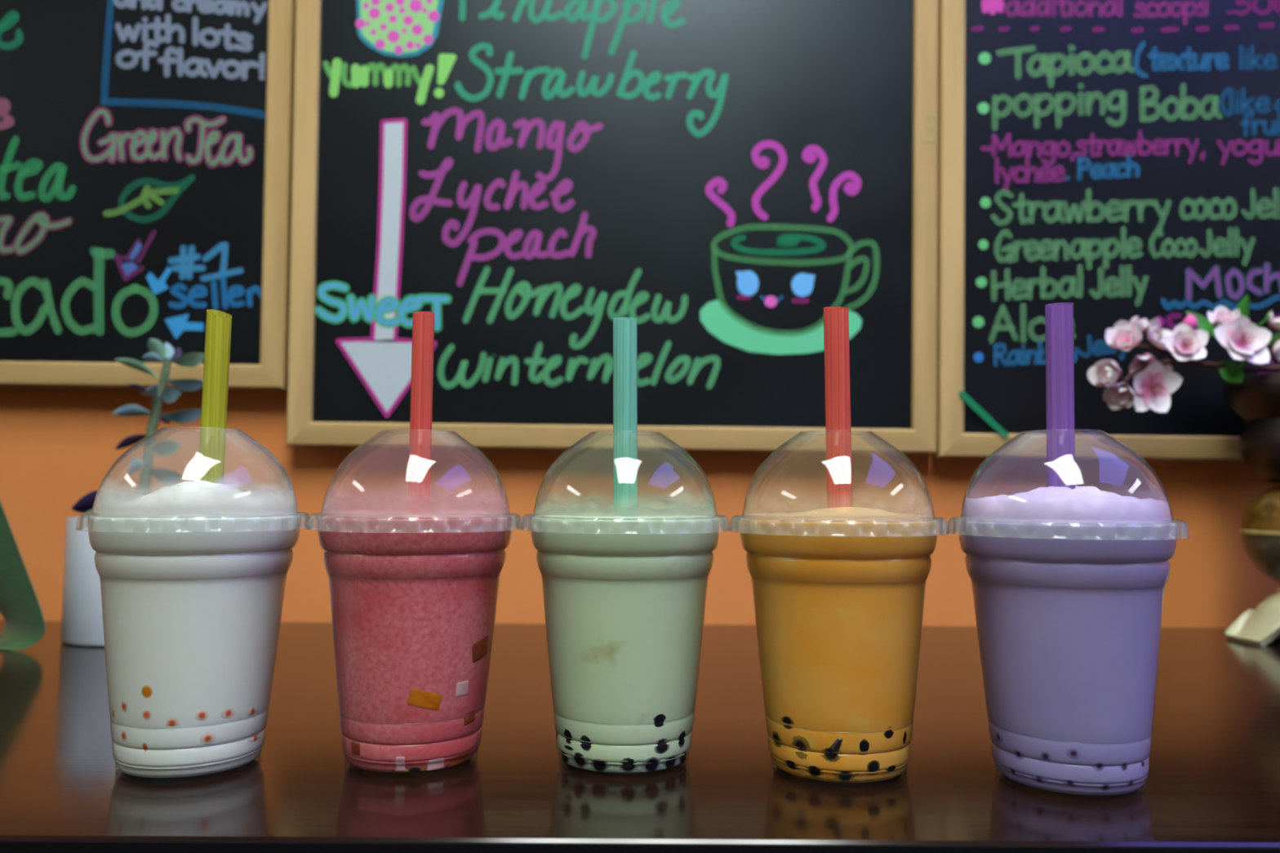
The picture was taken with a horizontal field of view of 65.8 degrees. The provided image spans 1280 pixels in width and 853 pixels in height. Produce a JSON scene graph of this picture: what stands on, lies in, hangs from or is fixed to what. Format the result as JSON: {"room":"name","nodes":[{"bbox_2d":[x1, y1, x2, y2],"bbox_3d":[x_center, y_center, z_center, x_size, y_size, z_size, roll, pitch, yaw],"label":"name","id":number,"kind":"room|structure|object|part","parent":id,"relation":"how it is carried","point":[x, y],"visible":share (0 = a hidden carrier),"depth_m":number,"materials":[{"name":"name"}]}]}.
{"room":"eatery","nodes":[
{"label":"eatery","id":0,"kind":"room"},
{"bbox_2d":[0,386,1279,627],"bbox_3d":[0.001,-0.249,1.069,8.600,2.400,0.100,0,-4,0],"label":"wall","id":1,"kind":"structure","parent":0,"point":[58,445],"depth_m":1.00,"materials":[{"name":"orange paint"}]},
{"bbox_2d":[0,0,295,390],"bbox_3d":[-0.665,-0.501,0.997,0.648,0.925,0.059,0,-4,0],"label":"chalkboard","id":2,"kind":"object","parent":1,"relation":"attached to","point":[146,145],"visible":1,"depth_m":0.99,"materials":[{"name":"brown wood"}]},
{"bbox_2d":[286,0,938,453],"bbox_3d":[-0.022,-0.437,0.993,0.645,0.924,0.059,0,-4,0],"label":"chalkboard","id":3,"kind":"object","parent":1,"relation":"attached to","point":[530,176],"visible":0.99,"depth_m":0.98,"materials":[{"name":"brown wood"}]},
{"bbox_2d":[933,0,1279,461],"bbox_3d":[0.620,-0.426,0.993,0.646,0.924,0.059,0,-4,0],"label":"chalkboard","id":4,"kind":"object","parent":1,"relation":"attached to","point":[1114,160],"visible":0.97,"depth_m":0.98,"materials":[{"name":"brown wood"}]},
{"bbox_3d":[-0.005,0.812,-1.857,8.400,0.100,5.600,0,-4,0],"label":"floor","id":5,"kind":"structure","parent":0,"visible":0},
{"bbox_2d":[0,620,1279,852],"bbox_3d":[-0.003,0.550,0.652,2.500,0.750,0.611,0,-4,0],"label":"table","id":6,"kind":"object","parent":5,"relation":"on","point":[1211,784],"visible":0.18,"depth_m":0.45,"materials":[{"name":"brown wood"}]},
{"bbox_2d":[0,501,45,650],"bbox_3d":[-0.563,0.080,0.830,0.177,0.204,0.047,0,-4,5],"label":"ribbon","id":7,"kind":"object","parent":6,"relation":"on","point":[20,610],"visible":1,"depth_m":0.81,"materials":[{"name":"green fabric"}]},
{"bbox_2d":[61,337,204,646],"bbox_3d":[-0.446,0.054,0.883,0.112,0.264,0.112,2,-4,-21],"label":"potted succulent","id":8,"kind":"object","parent":6,"relation":"on","point":[82,620],"visible":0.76,"depth_m":0.87,"materials":[{"name":"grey plant"}]},
{"bbox_2d":[61,516,105,646],"bbox_3d":[-0.447,0.133,0.878,0.112,0.106,0.112,0,-4,0],"label":"pot","id":9,"kind":"object","parent":8,"relation":"attached to","point":[82,620],"depth_m":0.83,"materials":[{"name":"grey ceramic"}]},
{"bbox_3d":[-0.437,0.013,0.886,0.030,0.150,0.010,0,-4,0],"label":"stem","id":10,"kind":"part","parent":8,"relation":"part of","materials":[{"name":"green plant"}]},
{"bbox_2d":[75,426,311,777],"bbox_3d":[-0.214,0.081,0.477,0.103,0.161,0.103,-3,-5,37],"label":"tea cup","id":11,"kind":"object","parent":6,"relation":"on","point":[193,575],"visible":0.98,"depth_m":0.44,"materials":[{"name":"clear plastic"}]},
{"bbox_2d":[121,729,126,741],"bbox_3d":[-0.231,0.139,0.446,0.008,0.012,0.004,-2,-4,30],"label":"tapioca pearl","id":12,"kind":"object","parent":11,"relation":"in","point":[123,732],"visible":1,"depth_m":0.44},
{"bbox_2d":[121,701,128,712],"bbox_3d":[-0.230,0.126,0.445,0.010,0.011,0.003,-2,-4,28],"label":"tapioca pearl","id":13,"kind":"object","parent":11,"relation":"in","point":[124,705],"visible":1,"depth_m":0.44},
{"bbox_2d":[142,742,149,751],"bbox_3d":[-0.220,0.143,0.442,0.006,0.010,0.004,0,-4,10],"label":"tapioca pearl","id":14,"kind":"object","parent":11,"relation":"in","point":[144,746],"visible":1,"depth_m":0.44},
{"bbox_2d":[141,684,152,697],"bbox_3d":[-0.218,0.118,0.441,0.012,0.012,0.003,0,-4,7],"label":"tapioca pearl","id":15,"kind":"object","parent":11,"relation":"in","point":[146,691],"visible":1,"depth_m":0.44},
{"bbox_2d":[142,709,151,720],"bbox_3d":[-0.219,0.128,0.441,0.010,0.010,0.003,0,-4,8],"label":"tapioca pearl","id":16,"kind":"object","parent":11,"relation":"in","point":[146,714],"visible":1,"depth_m":0.44},
{"bbox_2d":[165,716,178,730],"bbox_3d":[-0.208,0.132,0.442,0.011,0.013,0.004,1,-4,-10],"label":"tapioca pearl","id":17,"kind":"object","parent":11,"relation":"in","point":[171,721],"visible":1,"depth_m":0.44},
{"bbox_3d":[-0.214,0.021,0.481,0.091,0.041,0.091,0,-4,0],"label":"lid","id":18,"kind":"part","parent":11,"relation":"part of","materials":[{"name":"clear plastic"}]},
{"bbox_2d":[195,711,208,720],"bbox_3d":[-0.197,0.130,0.446,0.012,0.010,0.003,3,-4,-30],"label":"tapioca pearl","id":19,"kind":"object","parent":11,"relation":"in","point":[202,715],"visible":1,"depth_m":0.44},
{"bbox_2d":[200,732,215,745],"bbox_3d":[-0.196,0.141,0.448,0.014,0.013,0.004,3,-5,-35],"label":"tapioca pearl","id":20,"kind":"object","parent":11,"relation":"in","point":[206,739],"visible":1,"depth_m":0.45},
{"bbox_2d":[197,309,231,484],"bbox_3d":[-0.206,0.002,0.479,0.014,0.119,0.012,0,-4,0],"label":"straw","id":21,"kind":"object","parent":11,"relation":"in","point":[218,323],"visible":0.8,"depth_m":0.47,"materials":[{"name":"plastic"}]},
{"bbox_2d":[220,707,235,719],"bbox_3d":[-0.189,0.131,0.453,0.004,0.010,0.016,-3,-5,40],"label":"tapioca pearl","id":22,"kind":"object","parent":11,"relation":"in","point":[227,713],"visible":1,"depth_m":0.45},
{"bbox_2d":[246,706,257,715],"bbox_3d":[-0.183,0.134,0.464,0.004,0.010,0.016,-1,-4,18],"label":"tapioca pearl","id":23,"kind":"object","parent":11,"relation":"in","point":[252,710],"visible":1,"depth_m":0.46},
{"bbox_2d":[245,732,261,742],"bbox_3d":[-0.184,0.147,0.469,0.005,0.007,0.028,0,-4,9],"label":"tapioca pearl","id":24,"kind":"object","parent":11,"relation":"in","point":[255,737],"visible":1,"depth_m":0.47},
{"bbox_2d":[306,428,522,773],"bbox_3d":[-0.111,0.082,0.488,0.103,0.161,0.103,3,-5,-37],"label":"tea cup","id":25,"kind":"object","parent":6,"relation":"on","point":[412,594],"visible":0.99,"depth_m":0.45,"materials":[{"name":"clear plastic"}]},
{"bbox_2d":[351,741,359,755],"bbox_3d":[-0.131,0.149,0.459,0.008,0.007,0.003,-3,-5,39],"label":"cube","id":26,"kind":"object","parent":25,"relation":"in","point":[355,747],"visible":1,"depth_m":0.46,"materials":[{"name":"red food"}]},
{"bbox_2d":[395,756,405,772],"bbox_3d":[-0.109,0.154,0.452,0.005,0.008,0.004,1,-4,-3],"label":"cube","id":27,"kind":"object","parent":25,"relation":"in","point":[400,766],"visible":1,"depth_m":0.45,"materials":[{"name":"food"}]},
{"bbox_2d":[404,767,426,772],"bbox_3d":[-0.103,0.156,0.454,0.012,0.003,0.003,1,-4,-15],"label":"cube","id":28,"kind":"object","parent":25,"relation":"in","point":[415,769],"visible":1,"depth_m":0.45,"materials":[{"name":"black food"}]},
{"bbox_3d":[-0.110,0.023,0.492,0.091,0.041,0.091,0,-4,0],"label":"lid","id":29,"kind":"part","parent":25,"relation":"part of","materials":[{"name":"clear plastic"}]},
{"bbox_2d":[407,311,435,512],"bbox_3d":[-0.108,0.002,0.489,0.011,0.121,0.011,0,-4,0],"label":"straw","id":30,"kind":"object","parent":25,"relation":"on","point":[423,322],"visible":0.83,"depth_m":0.49,"materials":[{"name":"plastic"}]},
{"bbox_2d":[406,688,442,711],"bbox_3d":[-0.099,0.125,0.453,0.020,0.013,0.004,2,-4,-21],"label":"cube","id":31,"kind":"object","parent":25,"relation":"in","point":[417,698],"visible":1,"depth_m":0.45,"materials":[{"name":"orange food"}]},
{"bbox_2d":[426,757,444,770],"bbox_3d":[-0.095,0.155,0.457,0.009,0.006,0.004,3,-4,-33],"label":"cube","id":32,"kind":"object","parent":25,"relation":"in","point":[433,764],"visible":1,"depth_m":0.46,"materials":[{"name":"food"}]},
{"bbox_2d":[446,750,471,767],"bbox_3d":[-0.085,0.156,0.467,0.004,0.006,0.017,-2,-4,32],"label":"cube","id":33,"kind":"object","parent":25,"relation":"in","point":[460,758],"visible":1,"depth_m":0.47,"materials":[{"name":"red food"}]},
{"bbox_2d":[455,680,468,697],"bbox_3d":[-0.084,0.123,0.463,0.003,0.008,0.009,-3,-5,40],"label":"cube","id":34,"kind":"object","parent":25,"relation":"in","point":[462,688],"visible":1,"depth_m":0.46,"materials":[{"name":"food"}]},
{"bbox_2d":[463,710,475,725],"bbox_3d":[-0.082,0.138,0.469,0.003,0.007,0.010,-2,-4,27],"label":"cube","id":35,"kind":"object","parent":25,"relation":"in","point":[468,720],"visible":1,"depth_m":0.47,"materials":[{"name":"red food"}]},
{"bbox_2d":[472,635,488,662],"bbox_3d":[-0.077,0.106,0.474,0.004,0.014,0.019,-1,-4,20],"label":"cube","id":36,"kind":"object","parent":25,"relation":"in","point":[480,649],"visible":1,"depth_m":0.47,"materials":[{"name":"red food"}]},
{"bbox_2d":[520,430,729,773],"bbox_3d":[-0.007,0.083,0.489,0.103,0.161,0.103,-3,-5,37],"label":"tea cup","id":37,"kind":"object","parent":6,"relation":"on","point":[624,597],"visible":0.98,"depth_m":0.45,"materials":[{"name":"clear plastic"}]},
{"bbox_2d":[560,751,572,765],"bbox_3d":[-0.035,0.155,0.470,0.005,0.009,0.019,2,-4,-29],"label":"tapioca pearl","id":38,"kind":"object","parent":37,"relation":"in","point":[565,759],"visible":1,"depth_m":0.47},
{"bbox_2d":[564,728,573,744],"bbox_3d":[-0.033,0.146,0.466,0.004,0.016,0.015,3,-5,-38],"label":"tapioca pearl","id":39,"kind":"object","parent":37,"relation":"in","point":[566,733],"visible":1,"depth_m":0.46},
{"bbox_2d":[564,745,573,750],"bbox_3d":[-0.032,0.151,0.465,0.003,0.004,0.018,3,-5,-39],"label":"tapioca pearl","id":40,"kind":"object","parent":37,"relation":"in","point":[566,747],"visible":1,"depth_m":0.46},
{"bbox_2d":[570,752,591,770],"bbox_3d":[-0.027,0.152,0.461,0.021,0.013,0.005,-3,-5,39],"label":"tapioca pearl","id":41,"kind":"object","parent":37,"relation":"in","point":[578,762],"visible":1,"depth_m":0.46},
{"bbox_2d":[579,735,593,751],"bbox_3d":[-0.024,0.146,0.458,0.017,0.017,0.004,-2,-4,31],"label":"tapioca pearl","id":42,"kind":"object","parent":37,"relation":"in","point":[585,746],"visible":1,"depth_m":0.46},
{"bbox_2d":[589,759,613,772],"bbox_3d":[-0.018,0.154,0.456,0.021,0.009,0.005,-1,-4,19],"label":"tapioca pearl","id":43,"kind":"object","parent":37,"relation":"in","point":[597,766],"visible":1,"depth_m":0.45},
{"bbox_2d":[613,317,637,516],"bbox_3d":[-0.007,0.004,0.490,0.013,0.119,0.012,0,-4,0],"label":"straw","id":44,"kind":"object","parent":37,"relation":"on","point":[624,329],"visible":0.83,"depth_m":0.49,"materials":[{"name":"plastic"}]},
{"bbox_3d":[-0.007,0.023,0.493,0.091,0.041,0.091,0,-4,0],"label":"lid","id":45,"kind":"part","parent":37,"relation":"part of","materials":[{"name":"clear plastic"}]},
{"bbox_2d":[612,757,641,773],"bbox_3d":[-0.005,0.152,0.454,0.021,0.012,0.005,1,-4,-5],"label":"tapioca pearl","id":46,"kind":"object","parent":37,"relation":"in","point":[628,766],"visible":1,"depth_m":0.45},
{"bbox_2d":[637,756,662,772],"bbox_3d":[0.005,0.153,0.457,0.021,0.012,0.005,2,-4,-25],"label":"tapioca pearl","id":47,"kind":"object","parent":37,"relation":"in","point":[653,765],"visible":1,"depth_m":0.46},
{"bbox_2d":[653,714,666,727],"bbox_3d":[0.009,0.136,0.457,0.015,0.013,0.004,2,-4,-29],"label":"tapioca pearl","id":48,"kind":"object","parent":37,"relation":"in","point":[659,720],"visible":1,"depth_m":0.46},
{"bbox_2d":[651,737,670,754],"bbox_3d":[0.009,0.147,0.458,0.019,0.016,0.005,3,-4,-33],"label":"tapioca pearl","id":49,"kind":"object","parent":37,"relation":"in","point":[659,749],"visible":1,"depth_m":0.46},
{"bbox_2d":[661,755,678,769],"bbox_3d":[0.013,0.155,0.462,0.021,0.009,0.005,4,-5,-45],"label":"tapioca pearl","id":50,"kind":"object","parent":37,"relation":"in","point":[670,763],"visible":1,"depth_m":0.46},
{"bbox_2d":[675,730,685,747],"bbox_3d":[0.019,0.147,0.468,0.004,0.017,0.016,-2,-4,33],"label":"tapioca pearl","id":51,"kind":"object","parent":37,"relation":"in","point":[681,738],"visible":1,"depth_m":0.47},
{"bbox_2d":[677,751,687,764],"bbox_3d":[0.020,0.155,0.471,0.004,0.009,0.018,-1,-4,25],"label":"tapioca pearl","id":52,"kind":"object","parent":37,"relation":"in","point":[682,759],"visible":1,"depth_m":0.47},
{"bbox_2d":[729,429,948,782],"bbox_3d":[0.095,0.083,0.476,0.103,0.161,0.103,-3,-5,37],"label":"tea cup","id":53,"kind":"object","parent":6,"relation":"on","point":[838,593],"visible":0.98,"depth_m":0.44,"materials":[{"name":"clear plastic"}]},
{"bbox_2d":[772,730,786,747],"bbox_3d":[0.065,0.145,0.461,0.005,0.016,0.024,2,-4,-21],"label":"tapioca pearl","id":54,"kind":"object","parent":53,"relation":"in","point":[775,735],"visible":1,"depth_m":0.46},
{"bbox_2d":[781,715,794,729],"bbox_3d":[0.069,0.135,0.453,0.004,0.013,0.018,3,-5,-37],"label":"tapioca pearl","id":55,"kind":"object","parent":53,"relation":"in","point":[786,719],"visible":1,"depth_m":0.45},
{"bbox_2d":[783,760,802,769],"bbox_3d":[0.070,0.155,0.453,0.005,0.008,0.019,3,-5,-37],"label":"tapioca pearl","id":56,"kind":"object","parent":53,"relation":"in","point":[789,764],"visible":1,"depth_m":0.45},
{"bbox_2d":[788,735,819,759],"bbox_3d":[0.074,0.145,0.449,0.024,0.021,0.005,-3,-5,41],"label":"tapioca pearl","id":57,"kind":"object","parent":53,"relation":"in","point":[797,741],"visible":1,"depth_m":0.45},
{"bbox_2d":[803,765,826,779],"bbox_3d":[0.079,0.154,0.445,0.018,0.008,0.004,-2,-4,30],"label":"tapioca pearl","id":58,"kind":"object","parent":53,"relation":"in","point":[813,771],"visible":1,"depth_m":0.44},
{"bbox_2d":[820,737,843,761],"bbox_3d":[0.085,0.146,0.441,0.022,0.015,0.006,-1,-4,17],"label":"tapioca pearl","id":59,"kind":"object","parent":53,"relation":"in","point":[834,748],"visible":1,"depth_m":0.44,"materials":[{"name":"black food"}]},
{"bbox_2d":[823,306,853,508],"bbox_3d":[0.096,0.002,0.478,0.014,0.123,0.012,0,-4,0],"label":"straw","id":60,"kind":"object","parent":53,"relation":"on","point":[836,319],"visible":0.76,"depth_m":0.47,"materials":[{"name":"plastic"}]},
{"bbox_3d":[0.095,0.023,0.480,0.091,0.041,0.091,0,-4,0],"label":"lid","id":61,"kind":"part","parent":53,"relation":"part of","materials":[{"name":"clear plastic"}]},
{"bbox_2d":[826,770,861,782],"bbox_3d":[0.091,0.154,0.441,0.020,0.008,0.005,0,-4,6],"label":"tapioca pearl","id":62,"kind":"object","parent":53,"relation":"in","point":[846,776],"visible":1,"depth_m":0.44},
{"bbox_2d":[858,738,869,755],"bbox_3d":[0.099,0.142,0.441,0.011,0.014,0.004,1,-4,-8],"label":"tapioca pearl","id":63,"kind":"object","parent":53,"relation":"in","point":[864,744],"visible":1,"depth_m":0.44},
{"bbox_2d":[862,760,881,782],"bbox_3d":[0.103,0.151,0.442,0.013,0.015,0.004,1,-4,-16],"label":"tapioca pearl","id":64,"kind":"object","parent":53,"relation":"in","point":[873,766],"visible":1,"depth_m":0.44},
{"bbox_2d":[883,726,893,738],"bbox_3d":[0.111,0.137,0.444,0.014,0.012,0.003,2,-4,-29],"label":"tapioca pearl","id":65,"kind":"object","parent":53,"relation":"in","point":[890,733],"visible":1,"depth_m":0.44},
{"bbox_2d":[882,765,896,773],"bbox_3d":[0.113,0.154,0.447,0.016,0.007,0.004,3,-5,-35],"label":"tapioca pearl","id":66,"kind":"object","parent":53,"relation":"in","point":[891,768],"visible":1,"depth_m":0.45},
{"bbox_2d":[902,730,906,748],"bbox_3d":[0.119,0.142,0.452,0.004,0.015,0.007,-3,-5,40],"label":"tapioca pearl","id":67,"kind":"object","parent":53,"relation":"in","point":[905,734],"visible":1,"depth_m":0.45},
{"bbox_2d":[946,428,1190,795],"bbox_3d":[0.197,0.082,0.460,0.103,0.161,0.103,3,-5,-37],"label":"tea cup","id":68,"kind":"object","parent":6,"relation":"on","point":[1068,584],"visible":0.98,"depth_m":0.43,"materials":[{"name":"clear plastic"}]},
{"bbox_2d":[995,731,1003,742],"bbox_3d":[0.165,0.141,0.451,0.003,0.010,0.015,1,-4,-9],"label":"tapioca pearl","id":69,"kind":"object","parent":68,"relation":"in","point":[998,736],"visible":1,"depth_m":0.45},
{"bbox_2d":[1002,765,1028,777],"bbox_3d":[0.170,0.154,0.443,0.007,0.007,0.030,2,-4,-22],"label":"tapioca pearl","id":70,"kind":"object","parent":68,"relation":"in","point":[1012,771],"visible":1,"depth_m":0.44},
{"bbox_2d":[1009,748,1026,759],"bbox_3d":[0.169,0.145,0.440,0.004,0.011,0.016,2,-4,-30],"label":"tapioca pearl","id":71,"kind":"object","parent":68,"relation":"in","point":[1019,754],"visible":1,"depth_m":0.44},
{"bbox_2d":[1030,775,1051,783],"bbox_3d":[0.175,0.154,0.433,0.017,0.008,0.004,-3,-5,45],"label":"tapioca pearl","id":72,"kind":"object","parent":68,"relation":"in","point":[1037,779],"visible":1,"depth_m":0.43},
{"bbox_2d":[1040,751,1052,762],"bbox_3d":[0.177,0.143,0.431,0.012,0.009,0.004,-3,-5,38],"label":"tapioca pearl","id":73,"kind":"object","parent":68,"relation":"in","point":[1044,755],"visible":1,"depth_m":0.43},
{"bbox_2d":[1044,302,1075,489],"bbox_3d":[0.196,0.002,0.461,0.014,0.122,0.012,0,-4,0],"label":"straw","id":74,"kind":"object","parent":68,"relation":"in","point":[1060,352],"visible":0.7,"depth_m":0.46,"materials":[{"name":"plastic"}]},
{"bbox_3d":[0.198,0.022,0.464,0.091,0.041,0.091,0,-4,0],"label":"lid","id":75,"kind":"part","parent":68,"relation":"part of","materials":[{"name":"clear plastic"}]},
{"bbox_2d":[1060,779,1079,786],"bbox_3d":[0.185,0.153,0.426,0.014,0.005,0.004,-1,-4,22],"label":"tapioca pearl","id":76,"kind":"object","parent":68,"relation":"in","point":[1070,783],"visible":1,"depth_m":0.42},
{"bbox_2d":[1066,747,1081,759],"bbox_3d":[0.186,0.140,0.425,0.012,0.012,0.004,-1,-4,19],"label":"tapioca pearl","id":77,"kind":"object","parent":68,"relation":"in","point":[1073,753],"visible":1,"depth_m":0.42},
{"bbox_2d":[1089,761,1106,771],"bbox_3d":[0.197,0.145,0.424,0.011,0.009,0.004,0,-4,2],"label":"tapioca pearl","id":78,"kind":"object","parent":68,"relation":"in","point":[1099,766],"visible":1,"depth_m":0.42},
{"bbox_2d":[1097,783,1114,794],"bbox_3d":[0.199,0.154,0.424,0.012,0.007,0.004,1,-4,-4],"label":"tapioca pearl","id":79,"kind":"object","parent":68,"relation":"in","point":[1105,787],"visible":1,"depth_m":0.42},
{"bbox_2d":[1118,762,1129,771],"bbox_3d":[0.207,0.146,0.426,0.010,0.009,0.004,2,-4,-19],"label":"tapioca pearl","id":80,"kind":"object","parent":68,"relation":"in","point":[1124,766],"visible":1,"depth_m":0.42},
{"bbox_2d":[1123,779,1134,786],"bbox_3d":[0.210,0.154,0.427,0.011,0.006,0.004,2,-4,-26],"label":"tapioca pearl","id":81,"kind":"object","parent":68,"relation":"in","point":[1131,782],"visible":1,"depth_m":0.43},
{"bbox_2d":[1224,484,1279,645],"bbox_3d":[0.604,0.124,0.894,0.127,0.144,0.127,-3,-5,45],"label":"jar","id":82,"kind":"object","parent":6,"relation":"on","point":[1260,531],"visible":1,"depth_m":0.89,"materials":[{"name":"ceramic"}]},
{"bbox_2d":[1221,372,1279,483],"bbox_3d":[0.605,0.003,0.902,0.128,0.097,0.128,0,-4,0],"label":"vase","id":83,"kind":"object","parent":82,"relation":"on","point":[1256,400],"visible":0.97,"depth_m":0.89,"materials":[{"name":"brown ceramic"}]},
{"bbox_2d":[1087,294,1279,412],"bbox_3d":[0.504,-0.064,0.872,0.220,0.105,0.048,1,-4,-9],"label":"branch","id":84,"kind":"object","parent":83,"relation":"in","point":[1154,380],"visible":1,"depth_m":0.87,"materials":[{"name":"pink plant"}]},
{"bbox_3d":[0.605,0.073,0.897,0.104,0.042,0.104,0,-4,0],"label":"jar lid","id":85,"kind":"part","parent":82,"relation":"part of","materials":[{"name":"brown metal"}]},
{"bbox_2d":[1241,533,1279,582],"bbox_3d":[0.604,0.119,0.894,0.104,0.046,0.104,0,-4,0],"label":"bowl","id":86,"kind":"object","parent":82,"relation":"on","point":[1263,549],"depth_m":0.89,"materials":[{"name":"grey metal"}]}
]}

